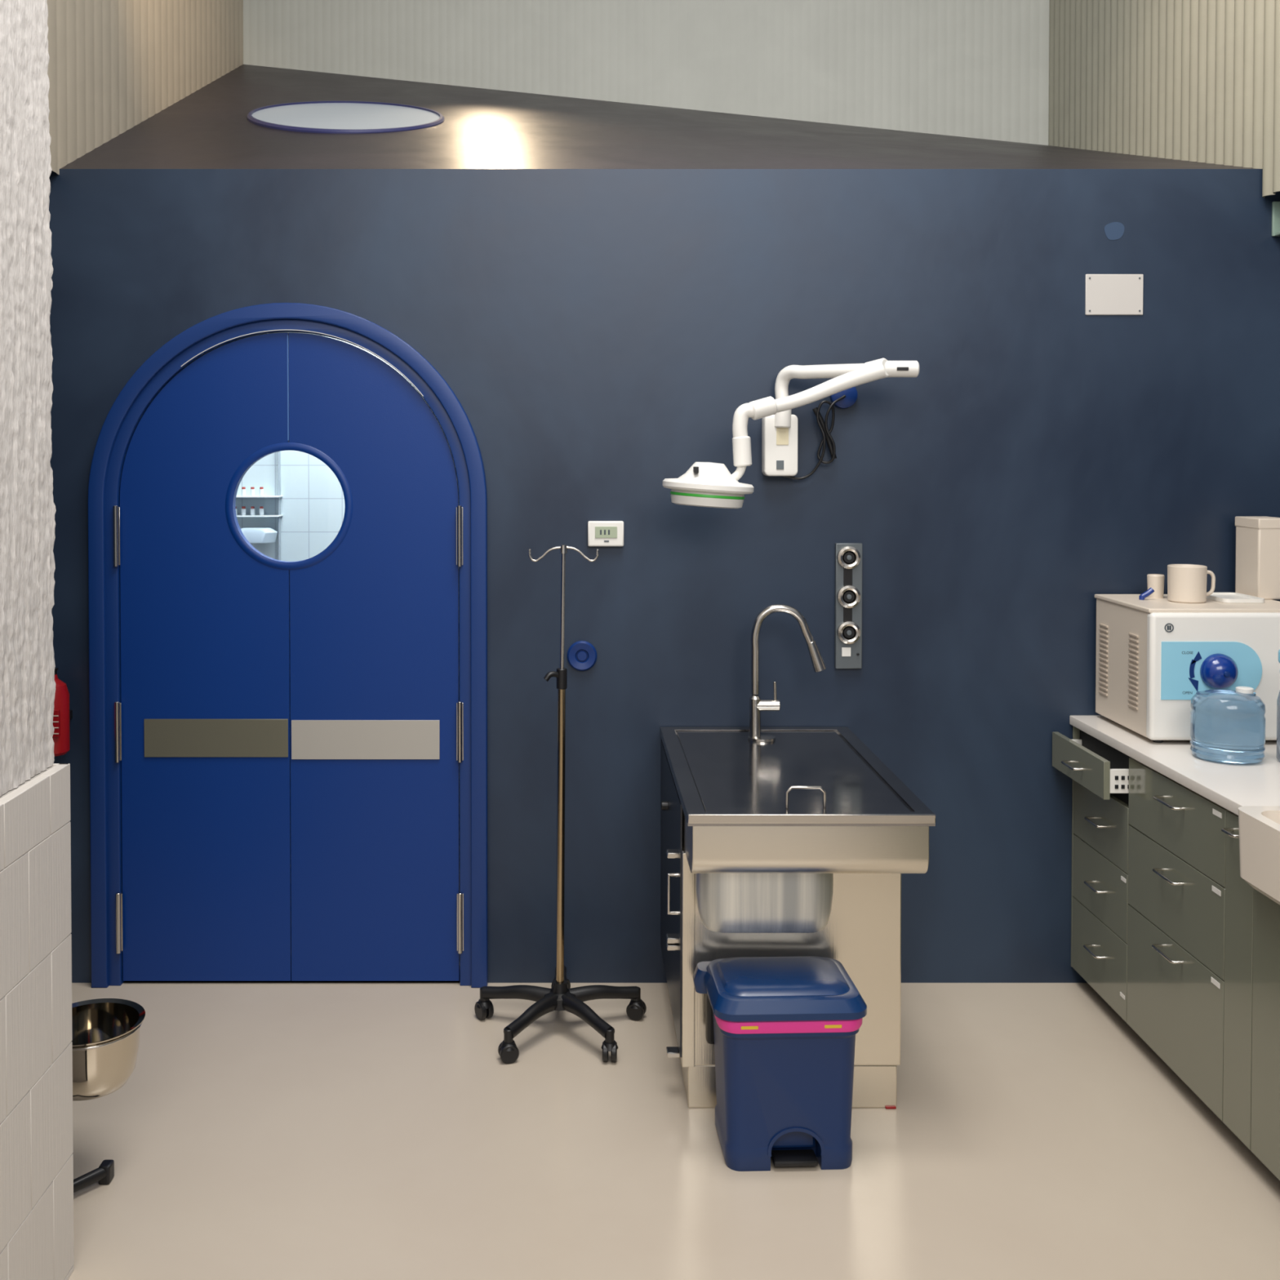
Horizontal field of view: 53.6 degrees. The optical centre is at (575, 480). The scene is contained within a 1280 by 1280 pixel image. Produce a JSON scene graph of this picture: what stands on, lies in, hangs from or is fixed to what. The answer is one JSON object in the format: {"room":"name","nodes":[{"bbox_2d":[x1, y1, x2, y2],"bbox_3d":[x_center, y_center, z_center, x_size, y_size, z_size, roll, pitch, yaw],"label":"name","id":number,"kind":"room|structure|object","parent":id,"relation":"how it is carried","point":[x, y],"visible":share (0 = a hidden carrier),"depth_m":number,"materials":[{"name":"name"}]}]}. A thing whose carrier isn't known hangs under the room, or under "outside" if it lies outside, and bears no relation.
{"room":"veterinary treatment room","nodes":[
{"label":"veterinary treatment room","id":0,"kind":"room"},
{"bbox_2d":[0,0,56,796],"bbox_3d":[-1.272,-1.843,0.579,0.255,5.050,4.451,0,1,-1],"label":"wall pillar","id":1,"kind":"structure","parent":0,"point":[28,509],"depth_m":2.69,"materials":[{"name":"grey paint"}]},
{"bbox_2d":[0,766,66,989],"bbox_3d":[-1.304,1.257,0.630,0.332,1.148,4.432,0,1,0],"label":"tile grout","id":2,"kind":"object","parent":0,"point":[50,767],"visible":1,"depth_m":2.69,"materials":[{"name":"grey tile"}]},
{"bbox_2d":[0,804,4,871],"bbox_3d":[-1.147,0.710,2.405,0.025,0.130,0.218,0,1,0],"label":"tile","id":3,"kind":"structure","parent":2,"relation":"attached to","point":[2,806],"depth_m":2.50,"materials":[{"name":"grey tile"}]},
{"bbox_2d":[0,995,6,1124],"bbox_3d":[-1.147,1.152,2.413,0.025,0.244,0.218,0,1,0],"label":"tile","id":4,"kind":"structure","parent":2,"relation":"attached to","point":[2,1002],"depth_m":2.51,"materials":[{"name":"grey tile"}]},
{"bbox_2d":[0,1244,8,1279],"bbox_3d":[-1.147,1.657,2.423,0.025,0.254,0.218,0,1,0],"label":"tile","id":5,"kind":"structure","parent":2,"relation":"attached to","point":[3,1255],"depth_m":2.52,"materials":[{"name":"grey tile"}]},
{"bbox_2d":[0,852,29,999],"bbox_3d":[-1.147,0.900,2.518,0.025,0.252,0.218,0,1,0],"label":"tile","id":6,"kind":"structure","parent":2,"relation":"attached to","point":[14,878],"depth_m":2.56,"materials":[{"name":"grey tile"}]},
{"bbox_2d":[0,1090,31,1253],"bbox_3d":[-1.147,1.399,2.528,0.025,0.254,0.218,0,1,0],"label":"tile","id":7,"kind":"structure","parent":2,"relation":"attached to","point":[15,1129],"depth_m":2.56,"materials":[{"name":"grey tile"}]},
{"bbox_2d":[0,775,50,867],"bbox_3d":[-1.147,0.706,2.625,0.025,0.130,0.218,0,1,0],"label":"tile","id":8,"kind":"structure","parent":2,"relation":"attached to","point":[27,807],"depth_m":2.62,"materials":[{"name":"grey tile"}]},
{"bbox_2d":[4,952,52,1115],"bbox_3d":[-1.147,1.147,2.633,0.025,0.244,0.218,0,1,0],"label":"tile","id":9,"kind":"structure","parent":2,"relation":"attached to","point":[28,1037],"depth_m":2.62,"materials":[{"name":"grey tile"}]},
{"bbox_2d":[7,1181,53,1279],"bbox_3d":[-1.147,1.652,2.643,0.025,0.254,0.218,0,1,0],"label":"tile","id":10,"kind":"structure","parent":2,"relation":"attached to","point":[30,1250],"depth_m":2.66,"materials":[{"name":"grey tile"}]},
{"bbox_2d":[27,821,71,972],"bbox_3d":[-1.147,0.896,2.739,0.025,0.252,0.218,0,1,0],"label":"tile","id":11,"kind":"structure","parent":2,"relation":"attached to","point":[50,860],"depth_m":2.73,"materials":[{"name":"grey tile"}]},
{"bbox_2d":[29,1041,73,1209],"bbox_3d":[-1.147,1.395,2.748,0.025,0.254,0.218,0,1,0],"label":"tile","id":12,"kind":"structure","parent":2,"relation":"attached to","point":[51,1095],"depth_m":2.74,"materials":[{"name":"grey tile"}]},
{"bbox_2d":[40,763,70,834],"bbox_3d":[-1.147,0.702,2.790,0.025,0.130,0.108,0,1,0],"label":"tile","id":13,"kind":"structure","parent":2,"relation":"attached to","point":[60,775],"depth_m":2.79,"materials":[{"name":"grey tile"}]},
{"bbox_2d":[50,933,71,1062],"bbox_3d":[-1.147,1.144,2.798,0.025,0.244,0.108,0,1,0],"label":"tile","id":14,"kind":"structure","parent":2,"relation":"attached to","point":[61,955],"depth_m":2.79,"materials":[{"name":"grey tile"}]},
{"bbox_2d":[52,1153,74,1279],"bbox_3d":[-1.147,1.649,2.808,0.025,0.254,0.108,0,1,0],"label":"tile","id":15,"kind":"structure","parent":2,"relation":"attached to","point":[63,1183],"depth_m":2.81,"materials":[{"name":"grey tile"}]},
{"bbox_2d":[64,1265,74,1279],"bbox_3d":[-1.147,1.784,2.756,0.025,0.012,0.218,0,1,0],"label":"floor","id":16,"kind":"structure","parent":2,"relation":"attached to","point":[72,1269],"depth_m":2.84,"materials":[{"name":"grey"}]},
{"bbox_2d":[46,0,243,174],"bbox_3d":[-1.823,-2.768,5.413,0.084,3.387,2.850,0,1,0],"label":"wall","id":17,"kind":"structure","parent":0,"point":[113,65],"depth_m":5.01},
{"bbox_2d":[240,527,277,542],"bbox_3d":[-1.411,0.244,5.596,0.180,0.061,0.120,0,1,0],"label":"rolled towel","id":18,"kind":"object","parent":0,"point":[253,535],"depth_m":5.54,"materials":[{"name":"white fabric"}]},
{"bbox_2d":[235,336,416,561],"bbox_3d":[-0.900,0.383,5.723,2.800,2.700,0.050,0,1,0],"label":"wall","id":19,"kind":"structure","parent":0,"point":[313,506],"depth_m":5.69,"materials":[{"name":"tile"}]},
{"bbox_2d":[235,451,282,560],"bbox_3d":[-1.608,0.635,5.623,0.583,2.200,0.160,0,1,0],"label":"wall shelf","id":20,"kind":"object","parent":19,"relation":"attached to","point":[253,535],"visible":0.27,"depth_m":5.63,"materials":[{"name":"white"}]},
{"bbox_2d":[241,508,245,515],"bbox_3d":[-1.480,0.143,5.644,0.020,0.030,0.020,0,1,0],"label":"bottle","id":21,"kind":"object","parent":20,"relation":"on","point":[243,510],"depth_m":5.63,"materials":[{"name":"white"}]},
{"bbox_2d":[241,488,245,496],"bbox_3d":[-1.480,0.056,5.642,0.020,0.030,0.020,0,1,0],"label":"bottle","id":22,"kind":"object","parent":20,"relation":"on","point":[243,491],"depth_m":5.63,"materials":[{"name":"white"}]},
{"bbox_2d":[250,508,254,515],"bbox_3d":[-1.440,0.143,5.644,0.020,0.030,0.020,0,1,0],"label":"bottle","id":23,"kind":"object","parent":20,"relation":"on","point":[252,510],"depth_m":5.63,"materials":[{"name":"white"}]},
{"bbox_2d":[250,488,254,496],"bbox_3d":[-1.440,0.056,5.642,0.020,0.030,0.020,0,1,0],"label":"bottle","id":24,"kind":"object","parent":20,"relation":"on","point":[252,491],"depth_m":5.63,"materials":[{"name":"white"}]},
{"bbox_2d":[259,508,263,515],"bbox_3d":[-1.400,0.143,5.644,0.020,0.030,0.020,0,1,0],"label":"bottle","id":25,"kind":"object","parent":20,"relation":"on","point":[261,510],"depth_m":5.63,"materials":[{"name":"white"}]},
{"bbox_2d":[259,488,263,496],"bbox_3d":[-1.400,0.056,5.642,0.020,0.030,0.020,0,1,0],"label":"bottle","id":26,"kind":"object","parent":20,"relation":"on","point":[261,491],"depth_m":5.63,"materials":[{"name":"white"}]},
{"bbox_2d":[243,0,1049,145],"bbox_3d":[0.307,-2.800,6.579,4.404,3.367,0.081,0,1,7],"label":"wall","id":27,"kind":"structure","parent":0,"point":[971,68],"depth_m":6.50,"materials":[{"name":"white paint"}]},
{"bbox_2d":[60,64,1256,168],"bbox_3d":[0.302,-1.653,5.579,4.215,1.112,2.440,0,1,0],"label":"ceiling","id":28,"kind":"structure","parent":0,"point":[210,127],"depth_m":5.06,"materials":[{"name":"paint"}]},
{"bbox_2d":[247,100,444,133],"bbox_3d":[-0.985,-1.561,5.453,0.839,0.349,0.777,0,1,0],"label":"skylight window","id":29,"kind":"structure","parent":28,"relation":"attached to","point":[333,116],"depth_m":5.42,"materials":[{"name":"grey glass"}]},
{"bbox_2d":[48,168,1279,982],"bbox_3d":[0.000,0.341,4.457,5.200,2.833,0.120,0,1,0],"label":"wall","id":30,"kind":"structure","parent":0,"point":[600,335],"depth_m":4.39,"materials":[{"name":"blue paint"}]},
{"bbox_2d":[52,667,72,756],"bbox_3d":[-1.791,0.785,4.326,0.130,0.294,0.160,0,1,0],"label":"fire extinguisher","id":31,"kind":"object","parent":30,"relation":"attached to","point":[62,714],"visible":0.31,"depth_m":4.28,"materials":[{"name":"red metal"}]},
{"bbox_2d":[112,505,118,566],"bbox_3d":[-1.584,0.194,4.359,0.017,0.210,0.017,0,1,0],"label":"hinge","id":32,"kind":"object","parent":30,"relation":"attached to","point":[115,508],"visible":1,"depth_m":4.35,"materials":[{"name":"silver metal"}]},
{"bbox_2d":[114,701,119,762],"bbox_3d":[-1.584,0.871,4.372,0.017,0.210,0.017,0,1,0],"label":"hinge","id":33,"kind":"object","parent":30,"relation":"attached to","point":[117,717],"visible":1,"depth_m":4.37,"materials":[{"name":"silver metal"}]},
{"bbox_2d":[115,892,121,954],"bbox_3d":[-1.584,1.535,4.384,0.017,0.210,0.017,0,1,0],"label":"hinge","id":34,"kind":"object","parent":30,"relation":"attached to","point":[117,894],"visible":1,"depth_m":4.38,"materials":[{"name":"silver metal"}]},
{"bbox_2d":[120,332,291,981],"bbox_3d":[-1.285,0.618,4.413,0.587,2.256,0.048,0,1,0],"label":"leaf","id":35,"kind":"object","parent":30,"relation":"attached to","point":[205,624],"depth_m":4.39,"materials":[{"name":"blue paint"}]},
{"bbox_2d":[143,719,288,756],"bbox_3d":[-1.247,0.896,4.394,0.499,0.132,0.007,0,1,0],"label":"plate","id":36,"kind":"object","parent":35,"relation":"attached to","point":[162,737],"visible":1,"depth_m":4.39,"materials":[{"name":"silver metal"}]},
{"bbox_2d":[225,442,352,569],"bbox_3d":[-0.992,0.091,4.392,0.442,0.442,0.034,0,1,0],"label":"ring","id":37,"kind":"object","parent":35,"relation":"attached to","point":[230,513],"visible":1,"depth_m":4.38,"materials":[{"name":"blue paint"}]},
{"bbox_2d":[88,302,488,987],"bbox_3d":[-0.992,0.599,4.419,1.271,2.318,0.086,0,1,0],"label":"frame","id":38,"kind":"object","parent":30,"relation":"attached to","point":[169,371],"visible":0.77,"depth_m":4.37,"materials":[{"name":"blue paint"}]},
{"bbox_2d":[112,506,120,564],"bbox_3d":[-1.584,0.193,4.368,0.024,0.200,0.006,0,1,0],"label":"hinge plate","id":39,"kind":"object","parent":38,"relation":"attached to","point":[119,544],"depth_m":4.36,"materials":[{"name":"silver metal"}]},
{"bbox_2d":[115,893,123,951],"bbox_3d":[-1.584,1.535,4.393,0.024,0.200,0.006,0,1,0],"label":"hinge plate","id":40,"kind":"object","parent":38,"relation":"attached to","point":[122,899],"depth_m":4.39,"materials":[{"name":"silver metal"}]},
{"bbox_2d":[119,702,121,759],"bbox_3d":[-1.584,0.871,4.381,0.024,0.200,0.006,0,1,0],"label":"hinge plate","id":41,"kind":"object","parent":38,"relation":"attached to","point":[120,704],"depth_m":4.38,"materials":[{"name":"silver metal"}]},
{"bbox_2d":[456,506,462,564],"bbox_3d":[-0.400,0.193,4.368,0.024,0.200,0.006,0,1,0],"label":"hinge plate","id":42,"kind":"object","parent":38,"relation":"attached to","point":[456,507],"depth_m":4.36,"materials":[{"name":"silver metal"}]},
{"bbox_2d":[456,702,463,759],"bbox_3d":[-0.400,0.871,4.381,0.024,0.200,0.006,0,1,0],"label":"hinge plate","id":43,"kind":"object","parent":38,"relation":"attached to","point":[456,703],"depth_m":4.38,"materials":[{"name":"silver metal"}]},
{"bbox_2d":[457,893,463,951],"bbox_3d":[-0.400,1.535,4.393,0.024,0.200,0.006,0,1,0],"label":"hinge plate","id":44,"kind":"object","parent":38,"relation":"attached to","point":[457,893],"depth_m":4.39,"materials":[{"name":"silver metal"}]},
{"bbox_2d":[181,329,423,396],"bbox_3d":[-0.941,-0.403,4.358,0.834,0.230,0.011,0,1,0],"label":"seal","id":45,"kind":"object","parent":30,"relation":"attached to","point":[272,330],"visible":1,"depth_m":4.35,"materials":[{"name":"white plastic"}]},
{"bbox_2d":[288,332,459,981],"bbox_3d":[-0.698,0.618,4.414,0.584,2.256,0.047,0,1,0],"label":"leaf","id":46,"kind":"object","parent":30,"relation":"attached to","point":[375,623],"visible":0.88,"depth_m":4.39,"materials":[{"name":"blue paint"}]},
{"bbox_2d":[291,720,439,759],"bbox_3d":[-0.729,0.902,4.394,0.514,0.136,0.007,0,1,0],"label":"plate","id":47,"kind":"object","parent":46,"relation":"attached to","point":[310,739],"visible":1,"depth_m":4.39,"materials":[{"name":"silver metal"}]},
{"bbox_2d":[457,505,462,566],"bbox_3d":[-0.400,0.194,4.359,0.017,0.210,0.017,0,1,0],"label":"hinge","id":48,"kind":"object","parent":30,"relation":"attached to","point":[459,507],"visible":1,"depth_m":4.35,"materials":[{"name":"silver metal"}]},
{"bbox_2d":[457,701,462,762],"bbox_3d":[-0.400,0.871,4.372,0.017,0.210,0.017,0,1,0],"label":"hinge","id":49,"kind":"object","parent":30,"relation":"attached to","point":[459,703],"visible":1,"depth_m":4.37,"materials":[{"name":"silver metal"}]},
{"bbox_2d":[457,892,462,954],"bbox_3d":[-0.400,1.535,4.384,0.017,0.210,0.017,0,1,0],"label":"hinge","id":50,"kind":"object","parent":30,"relation":"attached to","point":[460,894],"visible":1,"depth_m":4.38,"materials":[{"name":"silver metal"}]},
{"bbox_2d":[567,640,596,671],"bbox_3d":[0.023,0.611,4.393,0.104,0.104,0.020,0,1,0],"label":"plug","id":51,"kind":"object","parent":30,"relation":"attached to","point":[581,655],"visible":1,"depth_m":4.38,"materials":[{"name":"blue plastic"}]},
{"bbox_2d":[587,520,623,546],"bbox_3d":[0.105,0.186,4.380,0.125,0.088,0.029,0,1,0],"label":"thermostat","id":52,"kind":"object","parent":30,"relation":"attached to","point":[600,533],"visible":1,"depth_m":4.37,"materials":[{"name":"white plastic"}]},
{"bbox_2d":[662,358,919,508],"bbox_3d":[0.663,-0.154,4.170,0.833,0.483,0.424,0,1,-17],"label":"lamp","id":53,"kind":"object","parent":30,"relation":"attached to","point":[704,484],"visible":1,"depth_m":4.06,"materials":[{"name":"white plastic"}]},
{"bbox_2d":[693,466,698,473],"bbox_3d":[0.378,-0.032,3.970,0.014,0.020,0.040,0,1,0],"label":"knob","id":54,"kind":"object","parent":53,"relation":"attached to","point":[695,469],"depth_m":3.95,"materials":[{"name":"black plastic"}]},
{"bbox_2d":[776,460,783,469],"bbox_3d":[0.698,-0.051,4.319,0.025,0.031,0.004,0,1,0],"label":"switch","id":55,"kind":"object","parent":53,"relation":"attached to","point":[780,464],"depth_m":4.32,"materials":[{"name":"grey plastic"}]},
{"bbox_2d":[829,386,857,408],"bbox_3d":[0.928,-0.294,4.370,0.094,0.094,0.030,0,1,0],"label":"wall outlet","id":56,"kind":"object","parent":30,"relation":"attached to","point":[846,398],"depth_m":4.36,"materials":[{"name":"blue plastic"}]},
{"bbox_2d":[834,542,862,668],"bbox_3d":[0.947,0.436,4.380,0.092,0.435,0.039,0,1,0],"label":"outlet panel","id":57,"kind":"object","parent":30,"relation":"attached to","point":[848,556],"visible":1,"depth_m":4.37,"materials":[{"name":"grey metal"}]},
{"bbox_2d":[841,647,850,656],"bbox_3d":[0.937,0.595,4.379,0.031,0.031,0.005,0,1,0],"label":"switch","id":58,"kind":"object","parent":57,"relation":"attached to","point":[846,651],"depth_m":4.38,"materials":[{"name":"white plastic"}]},
{"bbox_2d":[836,620,860,644],"bbox_3d":[0.945,0.527,4.371,0.082,0.082,0.018,0,1,0],"label":"socket","id":59,"kind":"object","parent":57,"relation":"attached to","point":[848,632],"depth_m":4.37,"materials":[{"name":"silver metal"}]},
{"bbox_2d":[836,585,860,608],"bbox_3d":[0.944,0.403,4.369,0.082,0.082,0.018,0,1,0],"label":"socket","id":60,"kind":"object","parent":57,"relation":"attached to","point":[847,596],"depth_m":4.36,"materials":[{"name":"silver metal"}]},
{"bbox_2d":[836,545,860,568],"bbox_3d":[0.944,0.268,4.366,0.082,0.082,0.018,0,1,0],"label":"socket","id":61,"kind":"object","parent":57,"relation":"attached to","point":[848,557],"depth_m":4.36,"materials":[{"name":"silver metal"}]},
{"bbox_2d":[1084,274,1143,315],"bbox_3d":[1.863,-0.641,4.374,0.199,0.141,0.008,0,1,0],"label":"plate","id":62,"kind":"object","parent":30,"relation":"attached to","point":[1105,294],"visible":1,"depth_m":4.37,"materials":[{"name":"grey plastic"}]},
{"bbox_2d":[1104,222,1124,239],"bbox_3d":[1.863,-0.861,4.374,0.070,0.062,0.001,0,1,0],"label":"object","id":63,"kind":"object","parent":30,"relation":"attached to","point":[1114,230],"visible":1,"depth_m":4.37,"materials":[{"name":"blue"}]},
{"bbox_2d":[67,980,1279,1279],"bbox_3d":[0.250,1.851,2.226,5.900,0.100,9.600,0,1,0],"label":"floor","id":64,"kind":"structure","parent":0,"point":[277,1131],"depth_m":3.31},
{"bbox_2d":[71,998,145,1192],"bbox_3d":[-1.342,1.520,3.208,0.483,0.523,0.292,0,1,0],"label":"bucket","id":65,"kind":"object","parent":64,"relation":"on","point":[105,1032],"visible":0.5,"depth_m":3.18,"materials":[{"name":"silver metal"}]},
{"bbox_2d":[71,998,145,1101],"bbox_3d":[-1.235,1.459,3.219,0.268,0.168,0.268,0,1,0],"label":"bowl","id":66,"kind":"object","parent":65,"relation":"on","point":[105,1032],"depth_m":3.18,"materials":[{"name":"silver metal"}]},
{"bbox_2d":[474,544,646,1063],"bbox_3d":[-0.050,0.985,4.077,0.567,1.560,0.540,0,1,0],"label":"stand","id":67,"kind":"object","parent":64,"relation":"on","point":[561,997],"visible":1,"depth_m":4.04,"materials":[{"name":"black metal"}]},
{"bbox_2d":[476,999,490,1008],"bbox_3d":[-0.299,1.711,4.145,0.052,0.022,0.052,0,1,0],"label":"hood","id":68,"kind":"object","parent":67,"relation":"attached to","point":[482,1003],"depth_m":4.13,"materials":[{"name":"black plastic"}]},
{"bbox_2d":[500,1040,516,1051],"bbox_3d":[-0.204,1.716,3.852,0.052,0.022,0.052,0,1,0],"label":"hood","id":69,"kind":"object","parent":67,"relation":"attached to","point":[506,1045],"depth_m":3.84,"materials":[{"name":"black plastic"}]},
{"bbox_2d":[601,1040,617,1051],"bbox_3d":[0.104,1.716,3.852,0.052,0.022,0.052,0,1,0],"label":"hood","id":70,"kind":"object","parent":67,"relation":"attached to","point":[607,1045],"depth_m":3.83,"materials":[{"name":"black plastic"}]},
{"bbox_2d":[629,999,644,1008],"bbox_3d":[0.199,1.711,4.145,0.052,0.022,0.052,0,1,0],"label":"hood","id":71,"kind":"object","parent":67,"relation":"attached to","point":[634,1003],"depth_m":4.13,"materials":[{"name":"black plastic"}]},
{"bbox_2d":[693,955,866,1171],"bbox_3d":[0.540,1.547,3.384,0.422,0.463,0.310,0,1,-2],"label":"pedal bin","id":72,"kind":"object","parent":64,"relation":"on","point":[782,1030],"visible":1,"depth_m":3.26,"materials":[{"name":"blue plastic"}]},
{"bbox_2d":[660,726,935,1108],"bbox_3d":[0.604,1.288,3.867,0.683,0.962,1.086,0,1,0],"label":"table","id":73,"kind":"object","parent":64,"relation":"on","point":[801,842],"visible":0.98,"depth_m":3.56,"materials":[{"name":"metal"}]},
{"bbox_2d":[747,604,826,742],"bbox_3d":[0.706,0.640,4.223,0.261,0.451,0.092,0,1,0],"label":"kitchen faucet","id":74,"kind":"object","parent":73,"relation":"on","point":[757,704],"visible":1,"depth_m":4.21,"materials":[{"name":"silver metal"}]},
{"bbox_2d":[675,732,911,811],"bbox_3d":[0.620,0.889,3.855,0.570,0.021,1.015,0,1,0],"label":"tray","id":75,"kind":"object","parent":73,"relation":"on","point":[721,771],"depth_m":3.76,"materials":[{"name":"metal"}]},
{"bbox_2d":[1052,715,1279,1180],"bbox_3d":[2.043,1.313,2.814,0.844,0.952,3.197,0,1,0],"label":"base cabinet","id":76,"kind":"object","parent":64,"relation":"on","point":[1175,886],"visible":0.98,"depth_m":3.59,"materials":[{"name":"green"}]},
{"bbox_2d":[1069,715,1279,815],"bbox_3d":[2.092,0.865,2.806,0.745,0.032,3.197,0,1,0],"label":"countertop","id":77,"kind":"structure","parent":76,"relation":"on","point":[1232,787],"depth_m":3.67,"materials":[{"name":"white"}]},
{"bbox_2d":[1094,594,1279,742],"bbox_3d":[2.054,0.611,4.127,0.523,0.425,0.501,0,1,0],"label":"autoclave","id":78,"kind":"object","parent":77,"relation":"on","point":[1153,655],"visible":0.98,"depth_m":3.94,"materials":[{"name":"beige metal"}]},
{"bbox_2d":[1138,587,1154,599],"bbox_3d":[1.895,0.377,4.198,0.050,0.041,0.018,0,1,0],"label":"tool","id":79,"kind":"object","parent":78,"relation":"on","point":[1150,590],"visible":1,"depth_m":4.19,"materials":[{"name":"blue plastic"}]},
{"bbox_2d":[1146,573,1164,598],"bbox_3d":[1.952,0.357,4.258,0.054,0.078,0.054,0,1,0],"label":"plastic cup","id":80,"kind":"object","parent":78,"relation":"on","point":[1155,581],"visible":0.99,"depth_m":4.24,"materials":[{"name":"beige plastic"}]},
{"bbox_2d":[1167,564,1215,603],"bbox_3d":[2.010,0.340,4.143,0.134,0.118,0.118,1,1,38],"label":"coffee mug","id":81,"kind":"object","parent":78,"relation":"on","point":[1186,583],"visible":1,"depth_m":4.10,"materials":[{"name":"beige ceramic"}]},
{"bbox_2d":[1206,592,1264,603],"bbox_3d":[2.172,0.391,4.198,0.136,0.014,0.200,0,1,0],"label":"tray","id":82,"kind":"object","parent":78,"relation":"on","point":[1226,597],"visible":0.76,"depth_m":4.16,"materials":[{"name":"white plastic"}]},
{"bbox_2d":[1235,516,1279,599],"bbox_3d":[2.317,0.261,4.271,0.109,0.270,0.154,0,1,0],"label":"storage box","id":83,"kind":"object","parent":78,"relation":"on","point":[1257,538],"visible":0.88,"depth_m":4.20,"materials":[{"name":"beige metal"}]},
{"bbox_2d":[1190,686,1266,764],"bbox_3d":[1.945,0.723,3.775,0.200,0.209,0.200,0,1,0],"label":"water jug","id":84,"kind":"object","parent":77,"relation":"on","point":[1227,726],"visible":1,"depth_m":3.70,"materials":[{"name":"blue plastic"}]},
{"bbox_2d":[1238,805,1279,1180],"bbox_3d":[1.920,1.286,2.625,0.500,0.890,1.217,0,1,0],"label":"sink","id":85,"kind":"object","parent":77,"relation":"in","point":[1259,826],"depth_m":3.16,"materials":[{"name":"white ceramic"}]},
{"bbox_2d":[1275,649,1279,762],"bbox_3d":[2.115,0.664,3.723,0.090,0.335,0.090,0,1,0],"label":"spray bottle","id":86,"kind":"object","parent":77,"relation":"on","point":[1277,745],"visible":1,"depth_m":3.73,"materials":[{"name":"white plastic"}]},
{"bbox_2d":[1275,690,1279,762],"bbox_3d":[2.115,0.687,3.724,0.090,0.290,0.090,0,1,0],"label":"bottle","id":87,"kind":"object","parent":77,"relation":"on","point":[1277,746],"depth_m":3.73,"materials":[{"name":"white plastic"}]},
{"bbox_2d":[1048,0,1279,198],"bbox_3d":[2.415,-2.724,5.189,0.110,3.467,2.400,0,1,0],"label":"wall","id":88,"kind":"structure","parent":0,"point":[1198,81],"depth_m":5.04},
{"bbox_3d":[2.520,0.449,0.899,0.100,2.753,7.000,0,1,0],"label":"wall","id":89,"kind":"structure","parent":0,"visible":0},
{"bbox_2d":[1271,201,1279,236],"bbox_3d":[2.438,-0.899,4.273,0.065,0.120,0.199,0,1,0],"label":"wall bracket","id":90,"kind":"object","parent":89,"relation":"attached to","point":[1275,205],"visible":1,"depth_m":4.36,"materials":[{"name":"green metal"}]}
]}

